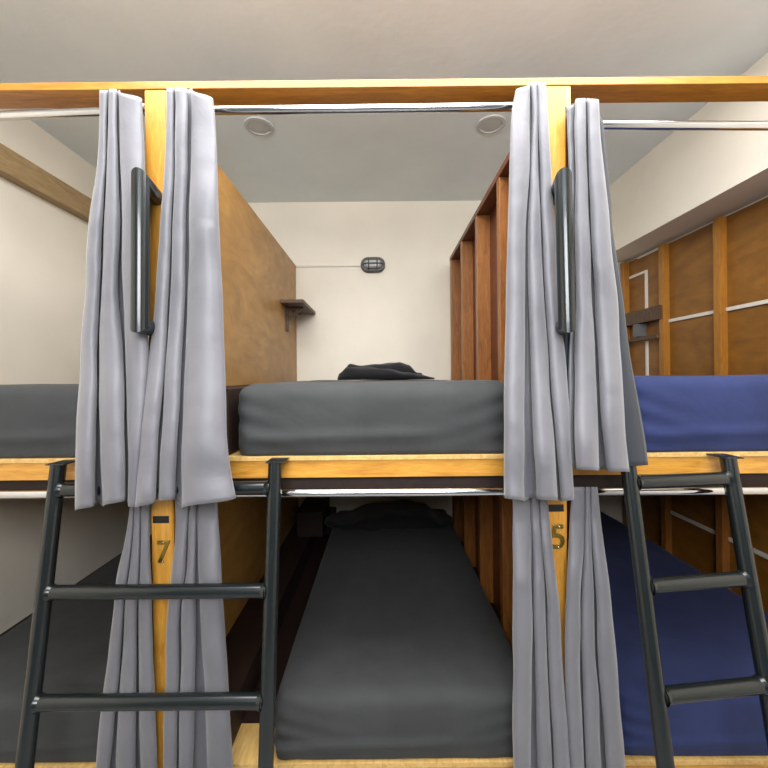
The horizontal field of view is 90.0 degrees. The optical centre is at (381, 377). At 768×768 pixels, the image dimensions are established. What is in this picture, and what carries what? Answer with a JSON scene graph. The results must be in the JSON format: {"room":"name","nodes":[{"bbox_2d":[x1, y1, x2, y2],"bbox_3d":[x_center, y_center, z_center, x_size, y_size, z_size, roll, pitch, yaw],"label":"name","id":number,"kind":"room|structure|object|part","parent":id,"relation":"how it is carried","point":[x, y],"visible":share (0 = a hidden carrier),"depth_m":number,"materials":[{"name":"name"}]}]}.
{"room":"dormitory","nodes":[
{"label":"dormitory","id":0,"kind":"room"},
{"bbox_2d":[0,109,129,633],"bbox_3d":[-2.040,0.050,1.010,0.100,3.040,4.460,-1,0,0],"label":"wall","id":1,"kind":"structure","parent":0,"point":[43,245],"depth_m":2.24,"materials":[{"name":"white paint"}]},
{"bbox_2d":[0,143,91,221],"bbox_3d":[-1.970,-1.126,1.960,0.062,0.140,2.560,-1,0,0],"label":"trim","id":2,"kind":"structure","parent":1,"relation":"attached to","point":[14,168],"depth_m":2.20,"materials":[{"name":"brown wood"}]},
{"bbox_2d":[0,0,767,202],"bbox_3d":[0.028,-1.540,1.010,4.265,0.100,4.660,-1,0,0],"label":"ceiling","id":3,"kind":"structure","parent":0,"point":[388,156],"depth_m":1.79,"materials":[{"name":"white paint"}]},
{"bbox_2d":[244,116,273,135],"bbox_3d":[-0.724,-1.478,2.260,0.170,0.010,0.170,-1,0,0],"label":"recessed light","id":4,"kind":"object","parent":3,"relation":"in","point":[259,126],"visible":1,"depth_m":2.25,"materials":[{"name":"grey plastic"}]},
{"bbox_2d":[476,114,505,133],"bbox_3d":[0.642,-1.491,2.262,0.170,0.010,0.170,-1,0,0],"label":"recessed light","id":5,"kind":"object","parent":3,"relation":"in","point":[490,124],"visible":1,"depth_m":2.25,"materials":[{"name":"grey plastic"}]},
{"bbox_2d":[148,200,622,534],"bbox_3d":[0.043,0.030,3.290,4.265,3.040,0.100,-1,0,0],"label":"wall","id":6,"kind":"structure","parent":0,"point":[400,312],"depth_m":3.24,"materials":[{"name":"white paint"}]},
{"bbox_2d":[296,265,360,266],"bbox_3d":[-0.452,-0.943,3.234,0.545,0.014,0.012,-1,0,0],"label":"cable trunking","id":7,"kind":"object","parent":6,"relation":"attached to","point":[296,265],"visible":1,"depth_m":3.23,"materials":[{"name":"beige plastic"}]},
{"bbox_2d":[361,257,384,272],"bbox_3d":[-0.076,-0.949,3.201,0.205,0.125,0.078,-1,0,0],"label":"light","id":8,"kind":"object","parent":6,"relation":"attached to","point":[368,264],"visible":1,"depth_m":3.20,"materials":[{"name":"grey metal"}]},
{"bbox_2d":[610,53,767,261],"bbox_3d":[1.988,0.011,1.010,0.375,3.040,4.460,-1,0,0],"label":"wall","id":9,"kind":"structure","parent":0,"point":[689,180],"depth_m":2.25,"materials":[{"name":"white paint"}]},
{"bbox_3d":[0.058,1.600,1.010,4.265,0.100,4.660,-1,0,0],"label":"floor","id":10,"kind":"structure","parent":0,"visible":0},
{"bbox_2d":[15,457,289,767],"bbox_3d":[-0.691,0.914,1.170,0.767,1.285,0.278,-1,0,0],"label":"ladder","id":11,"kind":"object","parent":10,"relation":"on","point":[35,701],"visible":0.99,"depth_m":1.17,"materials":[{"name":"black metal"}]},
{"bbox_3d":[-1.046,0.913,1.155,0.044,1.276,0.233,-1,0,0],"label":"rail","id":12,"kind":"part","parent":11,"relation":"part of","materials":[{"name":"black metal"}]},
{"bbox_3d":[-1.048,0.278,1.268,0.060,0.004,0.081,-1,0,0],"label":"hook plate","id":13,"kind":"part","parent":11,"relation":"part of","materials":[{"name":"black paint"}]},
{"bbox_3d":[-0.341,0.906,1.155,0.044,1.276,0.233,-1,0,0],"label":"rail","id":14,"kind":"part","parent":11,"relation":"part of","materials":[{"name":"black metal"}]},
{"bbox_3d":[-0.343,0.271,1.268,0.060,0.004,0.081,-1,0,0],"label":"hook plate","id":15,"kind":"part","parent":11,"relation":"part of","materials":[{"name":"black paint"}]},
{"bbox_2d":[0,76,767,767],"bbox_3d":[0.045,0.277,2.186,4.060,2.546,2.102,-1,0,0],"label":"bunk bed","id":16,"kind":"object","parent":10,"relation":"on","point":[722,264],"visible":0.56,"depth_m":1.80,"materials":[{"name":"brown wood"}]},
{"bbox_2d":[0,490,74,498],"bbox_3d":[-1.378,0.395,1.298,1.211,0.040,0.038,-1,0,0],"label":"curtain rod","id":17,"kind":"object","parent":16,"relation":"attached to","point":[4,494],"visible":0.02,"depth_m":1.29,"materials":[{"name":"silver metal"}]},
{"bbox_2d":[96,505,156,767],"bbox_3d":[-0.842,0.914,1.266,0.238,1.045,0.117,-1,0,0],"label":"curtain","id":18,"kind":"object","parent":17,"relation":"hanging from","point":[126,739],"visible":0.84,"depth_m":1.23,"materials":[{"name":"grey fabric"}]},
{"bbox_2d":[0,103,144,120],"bbox_3d":[-1.394,-0.881,1.298,1.204,0.077,0.038,-1,0,0],"label":"curtain rod","id":19,"kind":"object","parent":16,"relation":"attached to","point":[81,112],"visible":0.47,"depth_m":1.29,"materials":[{"name":"silver metal"}]},
{"bbox_2d":[75,89,148,510],"bbox_3d":[-0.852,-0.266,1.226,0.247,1.360,0.191,-1,0,0],"label":"curtain","id":20,"kind":"object","parent":19,"relation":"hanging from","point":[114,359],"visible":0.94,"depth_m":1.20,"materials":[{"name":"grey fabric"}]},
{"bbox_2d":[0,534,153,762],"bbox_3d":[-1.223,1.207,2.254,0.875,0.222,1.915,-1,0,0],"label":"mattress","id":21,"kind":"object","parent":16,"relation":"on","point":[79,630],"visible":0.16,"depth_m":1.44,"materials":[{"name":"grey fabric"}]},
{"bbox_2d":[0,384,242,457],"bbox_3d":[-1.249,0.148,2.254,0.904,0.254,1.915,-1,0,0],"label":"mattress","id":22,"kind":"object","parent":16,"relation":"on","point":[37,420],"visible":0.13,"depth_m":1.31,"materials":[{"name":"grey fabric"}]},
{"bbox_3d":[-0.737,-0.379,1.208,0.055,0.489,0.147,-1,0,-8],"label":"grab handle","id":23,"kind":"part","parent":16,"relation":"part of","materials":[{"name":"black paint"}]},
{"bbox_3d":[-0.736,0.298,1.315,0.089,2.519,0.070,-1,0,0],"label":"post","id":24,"kind":"part","parent":16,"relation":"part of","materials":[{"name":"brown wood"}]},
{"bbox_3d":[-0.725,0.579,1.277,0.042,0.075,0.006,-1,0,0],"label":"number plate","id":25,"kind":"part","parent":16,"relation":"part of","materials":[{"name":"gold metal"}]},
{"bbox_2d":[135,87,235,509],"bbox_3d":[-0.614,-0.270,1.223,0.329,1.367,0.196,-1,0,0],"label":"curtain","id":26,"kind":"object","parent":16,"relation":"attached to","point":[184,446],"visible":0.98,"depth_m":1.19,"materials":[{"name":"grey fabric"}]},
{"bbox_3d":[-0.727,-0.455,2.273,0.012,0.983,1.927,-1,0,0],"label":"partition panel","id":27,"kind":"part","parent":16,"relation":"part of","materials":[{"name":"brown wood"}]},
{"bbox_3d":[-0.716,0.764,2.273,0.012,0.815,1.927,-1,0,0],"label":"partition panel","id":28,"kind":"part","parent":16,"relation":"part of","materials":[{"name":"brown wood"}]},
{"bbox_2d":[280,299,315,331],"bbox_3d":[-0.638,-0.455,2.965,0.165,0.202,0.510,-1,0,0],"label":"wall shelf","id":29,"kind":"object","parent":16,"relation":"attached to","point":[297,306],"visible":1,"depth_m":2.88,"materials":[{"name":"brown wood"}]},
{"bbox_2d":[296,497,329,536],"bbox_3d":[-0.532,1.080,3.020,0.197,0.183,0.390,-1,0,0],"label":"storage box","id":30,"kind":"object","parent":16,"relation":"on","point":[312,513],"visible":0.84,"depth_m":2.83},
{"bbox_3d":[-0.533,0.998,3.020,0.197,0.020,0.390,-1,0,0],"label":"lid","id":31,"kind":"part","parent":30,"relation":"part of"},
{"bbox_2d":[214,102,512,115],"bbox_3d":[-0.090,-0.910,1.298,1.257,0.042,0.038,-1,0,0],"label":"curtain rod","id":32,"kind":"object","parent":16,"relation":"attached to","point":[449,107],"visible":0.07,"depth_m":1.29,"materials":[{"name":"silver metal"}]},
{"bbox_2d":[504,82,573,501],"bbox_3d":[0.477,-0.290,1.223,0.226,1.355,0.195,-1,0,0],"label":"curtain","id":33,"kind":"object","parent":32,"relation":"hanging from","point":[537,445],"visible":0.99,"depth_m":1.20,"materials":[{"name":"grey fabric"}]},
{"bbox_2d":[236,487,503,497],"bbox_3d":[-0.077,0.387,1.298,1.240,0.041,0.038,-1,0,0],"label":"curtain rod","id":34,"kind":"object","parent":16,"relation":"attached to","point":[458,491],"visible":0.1,"depth_m":1.29,"materials":[{"name":"silver metal"}]},
{"bbox_2d":[163,501,233,767],"bbox_3d":[-0.604,0.914,1.266,0.252,1.046,0.110,-1,0,0],"label":"curtain","id":35,"kind":"object","parent":34,"relation":"hanging from","point":[196,652],"visible":0.88,"depth_m":1.23,"materials":[{"name":"grey fabric"}]},
{"bbox_2d":[512,498,569,767],"bbox_3d":[0.519,0.898,1.267,0.208,1.074,0.116,-1,0,0],"label":"curtain","id":36,"kind":"object","parent":34,"relation":"hanging from","point":[539,714],"visible":0.94,"depth_m":1.23,"materials":[{"name":"grey fabric"}]},
{"bbox_2d":[238,379,503,455],"bbox_3d":[-0.021,0.137,2.254,0.970,0.252,1.918,-1,0,0],"label":"mattress","id":37,"kind":"object","parent":16,"relation":"on","point":[405,416],"visible":0.96,"depth_m":1.31,"materials":[{"name":"grey fabric"}]},
{"bbox_2d":[337,362,434,379],"bbox_3d":[0.028,-0.050,2.731,0.682,0.124,0.439,-1,0,0],"label":"blanket","id":38,"kind":"object","parent":37,"relation":"on","point":[398,370],"visible":1,"depth_m":2.57,"materials":[{"name":"black fabric"}]},
{"bbox_2d":[274,509,512,759],"bbox_3d":[0.082,1.195,2.255,0.914,0.222,1.916,-1,0,0],"label":"mattress","id":39,"kind":"object","parent":16,"relation":"on","point":[400,650],"visible":0.88,"depth_m":1.48,"materials":[{"name":"grey fabric"}]},
{"bbox_2d":[325,500,452,530],"bbox_3d":[0.050,1.027,2.900,0.959,0.124,0.466,-1,0,0],"label":"pillow","id":40,"kind":"object","parent":39,"relation":"on","point":[398,514],"visible":1,"depth_m":2.78,"materials":[{"name":"black fabric"}]},
{"bbox_3d":[0.585,-0.958,2.226,0.078,0.030,1.748,-1,0,0],"label":"plate","id":41,"kind":"part","parent":16,"relation":"part of","materials":[{"name":"brown wood"}]},
{"bbox_3d":[0.636,-0.358,2.205,0.012,1.230,1.790,-1,0,0],"label":"partition panel","id":42,"kind":"part","parent":16,"relation":"part of","materials":[{"name":"brown wood"}]},
{"bbox_3d":[0.647,0.820,2.205,0.012,0.962,1.790,-1,0,0],"label":"partition panel","id":43,"kind":"part","parent":16,"relation":"part of","materials":[{"name":"brown wood"}]},
{"bbox_3d":[0.580,0.285,1.315,0.088,2.519,0.070,-1,0,0],"label":"post","id":44,"kind":"part","parent":16,"relation":"part of","materials":[{"name":"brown wood"}]},
{"bbox_3d":[0.584,0.528,1.277,0.046,0.079,0.006,-1,0,0],"label":"number plate","id":45,"kind":"part","parent":16,"relation":"part of","materials":[{"name":"gold metal"}]},
{"bbox_3d":[0.564,-0.379,1.208,0.056,0.490,0.149,-1,0,13],"label":"grab handle","id":46,"kind":"part","parent":16,"relation":"part of","materials":[{"name":"black paint"}]},
{"bbox_2d":[564,98,647,471],"bbox_3d":[0.702,-0.312,1.221,0.254,1.214,0.199,-1,0,0],"label":"curtain","id":47,"kind":"object","parent":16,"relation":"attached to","point":[607,431],"visible":0.84,"depth_m":1.20,"materials":[{"name":"fabric"}]},
{"bbox_2d":[629,270,647,307],"bbox_3d":[2.033,-0.637,3.046,0.010,0.387,0.212,-1,0,0],"label":"cable trunking","id":48,"kind":"object","parent":16,"relation":"attached to","point":[645,272],"visible":0.74,"depth_m":2.95,"materials":[{"name":"beige plastic"}]},
{"bbox_2d":[625,305,661,342],"bbox_3d":[2.006,-0.405,2.965,0.069,0.235,0.452,-1,0,0],"label":"wall shelf","id":49,"kind":"object","parent":16,"relation":"attached to","point":[637,319],"visible":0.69,"depth_m":2.95,"materials":[{"name":"brown wood"}]},
{"bbox_3d":[1.992,-0.303,2.965,0.020,0.030,0.392,-1,0,0],"label":"rail","id":50,"kind":"part","parent":49,"relation":"part of","materials":[{"name":"brown wood"}]},
{"bbox_2d":[645,341,648,375],"bbox_3d":[2.038,-0.134,2.952,0.010,0.298,0.024,-1,0,0],"label":"cable trunking","id":51,"kind":"object","parent":16,"relation":"attached to","point":[646,342],"visible":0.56,"depth_m":2.94,"materials":[{"name":"beige plastic"}]},
{"bbox_2d":[637,248,657,258],"bbox_3d":[2.030,-0.948,2.910,0.010,0.012,0.270,-1,0,0],"label":"cable trunking","id":52,"kind":"object","parent":16,"relation":"attached to","point":[657,248],"visible":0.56,"depth_m":2.93,"materials":[{"name":"beige plastic"}]},
{"bbox_2d":[584,486,767,495],"bbox_3d":[1.308,0.380,1.298,1.379,0.043,0.038,-1,0,0],"label":"curtain rod","id":53,"kind":"object","parent":16,"relation":"attached to","point":[708,490],"visible":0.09,"depth_m":1.29,"materials":[{"name":"silver metal"}]},
{"bbox_2d":[565,487,624,767],"bbox_3d":[0.696,0.896,1.263,0.215,1.076,0.116,-1,0,0],"label":"curtain","id":54,"kind":"object","parent":53,"relation":"hanging from","point":[595,733],"visible":0.99,"depth_m":1.23,"materials":[{"name":"grey fabric"}]},
{"bbox_2d":[600,511,767,755],"bbox_3d":[1.304,1.181,2.255,0.989,0.225,1.915,-1,0,0],"label":"mattress","id":55,"kind":"object","parent":16,"relation":"on","point":[703,635],"visible":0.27,"depth_m":1.49,"materials":[{"name":"blue fabric"}]},
{"bbox_2d":[603,120,767,130],"bbox_3d":[1.308,-0.853,1.298,1.354,0.056,0.038,-1,0,0],"label":"curtain rod","id":56,"kind":"object","parent":16,"relation":"attached to","point":[688,125],"visible":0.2,"depth_m":1.29,"materials":[{"name":"silver metal"}]},
{"bbox_3d":[2.048,-0.356,2.273,0.012,1.199,1.927,-1,0,0],"label":"partition panel","id":57,"kind":"part","parent":16,"relation":"part of","materials":[{"name":"brown wood"}]},
{"bbox_2d":[634,374,767,451],"bbox_3d":[1.326,0.117,2.254,0.934,0.265,1.915,-1,0,0],"label":"mattress","id":58,"kind":"object","parent":16,"relation":"on","point":[680,413],"visible":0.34,"depth_m":1.31,"materials":[{"name":"blue fabric"}]},
{"bbox_3d":[2.059,0.806,2.273,0.012,0.962,1.927,-1,0,0],"label":"partition panel","id":59,"kind":"part","parent":16,"relation":"part of","materials":[{"name":"brown wood"}]},
{"bbox_2d":[669,299,767,321],"bbox_3d":[2.035,-0.405,2.072,0.010,0.022,1.298,-1,0,0],"label":"cable trunking","id":60,"kind":"object","parent":16,"relation":"attached to","point":[761,302],"visible":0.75,"depth_m":2.25,"materials":[{"name":"beige plastic"}]},
{"bbox_2d":[670,510,767,558],"bbox_3d":[2.049,0.950,2.072,0.010,0.024,1.298,-1,0,0],"label":"cable trunking","id":61,"kind":"object","parent":16,"relation":"attached to","point":[762,554],"visible":0.71,"depth_m":2.43,"materials":[{"name":"beige plastic"}]},
{"bbox_2d":[621,453,767,767],"bbox_3d":[0.959,0.898,1.127,0.413,1.286,0.364,-1,0,0],"label":"ladder","id":62,"kind":"object","parent":10,"relation":"on","point":[661,696],"visible":0.95,"depth_m":1.14,"materials":[{"name":"black metal"}]},
{"bbox_3d":[0.781,0.895,1.093,0.044,1.278,0.281,-1,0,0],"label":"rail","id":63,"kind":"part","parent":62,"relation":"part of","materials":[{"name":"black metal"}]},
{"bbox_3d":[1.129,0.257,1.268,0.060,0.004,0.081,-1,0,0],"label":"hook plate","id":64,"kind":"part","parent":62,"relation":"part of","materials":[{"name":"black paint"}]},
{"bbox_3d":[1.132,0.892,1.131,0.044,1.278,0.281,-1,0,0],"label":"rail","id":65,"kind":"part","parent":62,"relation":"part of","materials":[{"name":"black metal"}]}
]}

